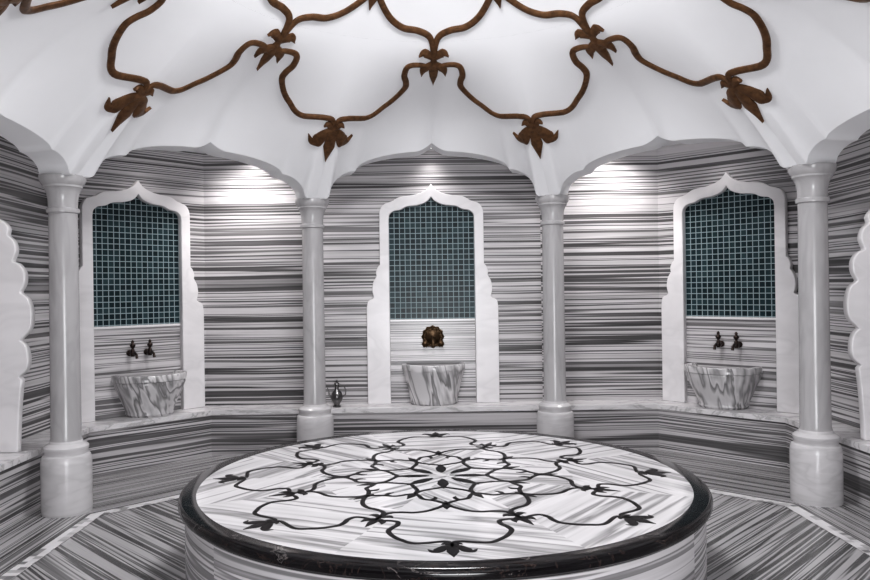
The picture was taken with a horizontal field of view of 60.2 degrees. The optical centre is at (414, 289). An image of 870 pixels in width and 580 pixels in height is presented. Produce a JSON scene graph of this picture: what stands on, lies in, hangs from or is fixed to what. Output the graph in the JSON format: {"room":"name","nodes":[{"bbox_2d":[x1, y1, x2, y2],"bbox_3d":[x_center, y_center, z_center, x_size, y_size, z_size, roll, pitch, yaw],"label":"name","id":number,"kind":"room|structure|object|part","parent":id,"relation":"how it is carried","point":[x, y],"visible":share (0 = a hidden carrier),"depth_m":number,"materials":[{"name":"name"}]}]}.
{"room":"spa","nodes":[
{"label":"spa","id":0,"kind":"room"},
{"bbox_2d":[0,136,49,438],"bbox_3d":[-3.254,0.080,2.635,0.150,3.130,8.070,-1,0,0],"label":"wall","id":1,"kind":"structure","parent":0,"point":[23,200],"depth_m":6.24,"materials":[{"name":"stone"}]},
{"bbox_2d":[0,219,34,452],"bbox_3d":[-2.994,0.319,5.540,0.360,1.754,0.060,-1,0,0],"label":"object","id":2,"kind":"object","parent":1,"relation":"attached to","point":[17,312],"visible":1,"depth_m":5.51,"materials":[{"name":"white stone"}]},
{"bbox_2d":[78,150,206,405],"bbox_3d":[-2.717,0.073,7.238,0.150,3.130,1.457,-1,0,45],"label":"wall","id":3,"kind":"structure","parent":0,"point":[178,175],"depth_m":7.45,"materials":[{"name":"stone"}]},
{"bbox_2d":[79,180,204,422],"bbox_3d":[-2.637,0.074,7.158,0.074,2.234,1.340,-1,0,45],"label":"mosaic niche","id":4,"kind":"object","parent":3,"relation":"attached to","point":[137,283],"visible":0.92,"depth_m":7.16,"materials":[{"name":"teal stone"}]},
{"bbox_2d":[126,340,138,358],"bbox_3d":[-2.643,0.558,7.051,0.060,0.175,0.178,-1,0,-45],"label":"tap","id":5,"kind":"object","parent":4,"relation":"attached to","point":[132,353],"visible":1,"depth_m":7.04,"materials":[{"name":"black metal"}]},
{"bbox_3d":[-2.664,-0.298,7.180,0.910,1.270,0.009,-1,0,-45],"label":"mosaic panel","id":6,"kind":"part","parent":4,"relation":"part of","materials":[{"name":"teal tile"}]},
{"bbox_3d":[-2.650,0.347,7.174,0.868,0.020,0.029,-1,0,-45],"label":"sill","id":7,"kind":"part","parent":4,"relation":"part of","materials":[{"name":"white stone"}]},
{"bbox_3d":[-2.649,0.774,7.179,0.014,0.834,0.900,-1,0,45],"label":"panel","id":8,"kind":"part","parent":4,"relation":"part of","materials":[{"name":"stone"}]},
{"bbox_2d":[144,339,155,357],"bbox_3d":[-2.523,0.557,7.171,0.060,0.175,0.178,-1,0,-45],"label":"tap","id":9,"kind":"object","parent":4,"relation":"attached to","point":[148,351],"visible":1,"depth_m":7.17,"materials":[{"name":"black metal"}]},
{"bbox_2d":[203,149,660,404],"bbox_3d":[0.180,0.033,7.775,4.660,3.130,0.150,-1,0,0],"label":"wall","id":10,"kind":"structure","parent":0,"point":[253,232],"depth_m":7.70,"materials":[{"name":"stone"}]},
{"bbox_2d":[367,184,499,403],"bbox_3d":[0.180,0.035,7.662,1.340,2.234,0.074,-1,0,0],"label":"mosaic niche","id":11,"kind":"object","parent":10,"relation":"attached to","point":[432,270],"visible":1,"depth_m":7.68,"materials":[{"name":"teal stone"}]},
{"bbox_3d":[0.175,-0.338,7.692,0.910,1.270,0.009,-1,0,0],"label":"mosaic panel","id":12,"kind":"part","parent":11,"relation":"part of","materials":[{"name":"teal tile"}]},
{"bbox_3d":[0.184,0.307,7.684,0.868,0.020,0.029,-1,0,0],"label":"sill","id":13,"kind":"part","parent":11,"relation":"part of","materials":[{"name":"white stone"}]},
{"bbox_2d":[421,325,444,347],"bbox_3d":[0.187,0.477,7.616,0.237,0.237,0.136,-1,0,0],"label":"faucet","id":14,"kind":"object","parent":11,"relation":"attached to","point":[432,336],"visible":1,"depth_m":7.66,"materials":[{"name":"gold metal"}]},
{"bbox_3d":[0.190,0.734,7.692,0.900,0.834,0.014,-1,0,0],"label":"panel","id":15,"kind":"part","parent":11,"relation":"part of","materials":[{"name":"stone"}]},
{"bbox_2d":[187,141,679,153],"bbox_3d":[0.160,-1.432,3.150,7.020,0.001,9.400,-1,0,0],"label":"ceiling","id":16,"kind":"structure","parent":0,"point":[196,150],"depth_m":7.55,"materials":[{"name":"white paint"}]},
{"bbox_2d":[0,0,869,199],"bbox_3d":[0.157,-1.675,4.400,5.803,1.614,5.803,-1,0,0],"label":"ceiling","id":17,"kind":"structure","parent":0,"point":[56,84],"depth_m":5.62,"materials":[{"name":"white paint"}]},
{"bbox_2d":[0,0,869,161],"bbox_3d":[0.155,-1.822,4.400,4.686,1.324,4.685,-1,0,0],"label":"ornament","id":18,"kind":"object","parent":17,"relation":"attached to","point":[738,94],"visible":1,"depth_m":5.53,"materials":[{"name":"brown metal"}]},
{"bbox_2d":[0,449,869,579],"bbox_3d":[0.203,1.647,3.150,7.020,0.100,9.400,-1,0,0],"label":"floor","id":19,"kind":"structure","parent":0,"point":[747,539],"depth_m":4.95,"materials":[{"name":"stone"}]},
{"bbox_2d":[38,173,92,517],"bbox_3d":[-2.586,0.399,5.548,0.352,2.475,0.352,-1,0,0],"label":"marble column","id":20,"kind":"structure","parent":19,"relation":"on","point":[66,464],"depth_m":5.45,"materials":[{"name":"white stone"}]},
{"bbox_2d":[295,198,333,441],"bbox_3d":[-0.963,0.376,7.172,0.352,2.475,0.352,-1,0,0],"label":"marble column","id":21,"kind":"structure","parent":19,"relation":"on","point":[315,420],"depth_m":7.08,"materials":[{"name":"white stone"}]},
{"bbox_2d":[0,399,869,528],"bbox_3d":[0.199,1.375,4.149,6.716,0.445,7.098,-1,0,0],"label":"bench","id":22,"kind":"object","parent":19,"relation":"on","point":[749,435],"visible":0.7,"depth_m":7.19,"materials":[{"name":"grey stone"}]},
{"bbox_2d":[111,370,186,417],"bbox_3d":[-2.448,0.991,7.095,0.690,0.395,0.382,-1,0,-45],"label":"washbasin","id":23,"kind":"object","parent":22,"relation":"on","point":[140,396],"depth_m":6.96,"materials":[{"name":"white stone"}]},
{"bbox_2d":[327,380,345,406],"bbox_3d":[-0.777,1.030,7.481,0.167,0.270,0.120,-1,0,33],"label":"pitcher","id":24,"kind":"object","parent":22,"relation":"on","point":[336,396],"visible":1,"depth_m":7.45,"materials":[{"name":"grey metal"}]},
{"bbox_2d":[402,362,464,405],"bbox_3d":[0.193,0.949,7.524,0.646,0.405,0.318,-1,0,0],"label":"washbasin","id":25,"kind":"object","parent":22,"relation":"on","point":[439,385],"depth_m":7.44,"materials":[{"name":"white stone"}]},
{"bbox_2d":[684,363,762,409],"bbox_3d":[2.856,0.917,7.073,0.690,0.395,0.382,-1,0,45],"label":"washbasin","id":26,"kind":"object","parent":22,"relation":"on","point":[714,388],"depth_m":6.94,"materials":[{"name":"white stone"}]},
{"bbox_2d":[0,489,869,579],"bbox_3d":[0.202,1.594,4.400,5.120,0.001,5.120,-1,0,0],"label":"trim","id":27,"kind":"structure","parent":19,"relation":"on","point":[9,575],"depth_m":5.00,"materials":[{"name":"stone"}]},
{"bbox_2d":[178,429,712,579],"bbox_3d":[0.164,1.343,4.400,2.958,0.510,2.958,-1,0,0],"label":"base","id":28,"kind":"object","parent":19,"relation":"on","point":[687,559],"depth_m":3.22,"materials":[{"name":"stone"}]},
{"bbox_2d":[196,431,693,560],"bbox_3d":[0.160,1.089,4.400,2.772,0.001,2.772,-1,0,0],"label":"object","id":29,"kind":"object","parent":28,"relation":"on","point":[667,498],"visible":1,"depth_m":3.93,"materials":[{"name":"stone"}]},
{"bbox_2d":[214,432,670,556],"bbox_3d":[0.160,1.088,4.400,2.484,0.002,2.484,-1,0,22],"label":"inlay","id":30,"kind":"object","parent":29,"relation":"on","point":[453,547],"visible":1,"depth_m":4.11,"materials":[{"name":"black stone"}]},
{"bbox_3d":[0.161,1.119,4.400,2.958,0.062,2.958,-1,0,0],"label":"black rim","id":31,"kind":"part","parent":28,"relation":"part of","materials":[{"name":"black stone"}]},
{"bbox_2d":[535,194,573,437],"bbox_3d":[1.333,0.344,7.172,0.352,2.475,0.352,-1,0,0],"label":"marble column","id":32,"kind":"structure","parent":19,"relation":"on","point":[555,416],"depth_m":7.08,"materials":[{"name":"white stone"}]},
{"bbox_2d":[787,162,843,506],"bbox_3d":[2.956,0.321,5.548,0.352,2.475,0.352,-1,0,0],"label":"marble column","id":33,"kind":"structure","parent":19,"relation":"on","point":[815,451],"depth_m":5.46,"materials":[{"name":"white stone"}]},
{"bbox_2d":[657,142,797,398],"bbox_3d":[3.078,-0.008,7.238,1.457,3.130,0.150,-1,0,45],"label":"wall","id":34,"kind":"structure","parent":0,"point":[681,168],"depth_m":7.37,"materials":[{"name":"stone"}]},
{"bbox_2d":[661,172,798,413],"bbox_3d":[2.998,-0.005,7.158,1.340,2.234,0.074,-1,0,45],"label":"mosaic niche","id":35,"kind":"object","parent":34,"relation":"attached to","point":[732,271],"visible":0.97,"depth_m":7.14,"materials":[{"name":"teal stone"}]},
{"bbox_2d":[713,331,724,349],"bbox_3d":[2.898,0.481,7.171,0.060,0.175,0.178,-1,0,45],"label":"tap","id":36,"kind":"object","parent":35,"relation":"attached to","point":[718,343],"visible":1,"depth_m":7.17,"materials":[{"name":"brown metal"}]},
{"bbox_3d":[3.015,-0.377,7.180,0.009,1.270,0.910,-1,0,-45],"label":"mosaic panel","id":37,"kind":"part","parent":35,"relation":"part of","materials":[{"name":"teal tile"}]},
{"bbox_3d":[3.018,0.268,7.174,0.868,0.020,0.029,-1,0,45],"label":"sill","id":38,"kind":"part","parent":35,"relation":"part of","materials":[{"name":"white stone"}]},
{"bbox_3d":[3.029,0.695,7.179,0.900,0.834,0.014,-1,0,45],"label":"panel","id":39,"kind":"part","parent":35,"relation":"part of","materials":[{"name":"stone"}]},
{"bbox_2d":[731,332,742,350],"bbox_3d":[3.018,0.479,7.051,0.060,0.175,0.178,-1,0,45],"label":"tap","id":40,"kind":"object","parent":35,"relation":"attached to","point":[737,344],"visible":1,"depth_m":7.04,"materials":[{"name":"brown metal"}]},
{"bbox_2d":[828,129,869,427],"bbox_3d":[3.615,-0.015,2.635,0.150,3.130,8.070,-1,0,0],"label":"wall","id":41,"kind":"structure","parent":0,"point":[849,186],"depth_m":6.17,"materials":[{"name":"stone"}]},
{"bbox_2d":[843,210,869,440],"bbox_3d":[3.361,0.230,5.540,0.360,1.754,0.060,-1,0,0],"label":"marble panel","id":42,"kind":"object","parent":41,"relation":"attached to","point":[856,301],"visible":1,"depth_m":5.51,"materials":[{"name":"white stone"}]}
]}

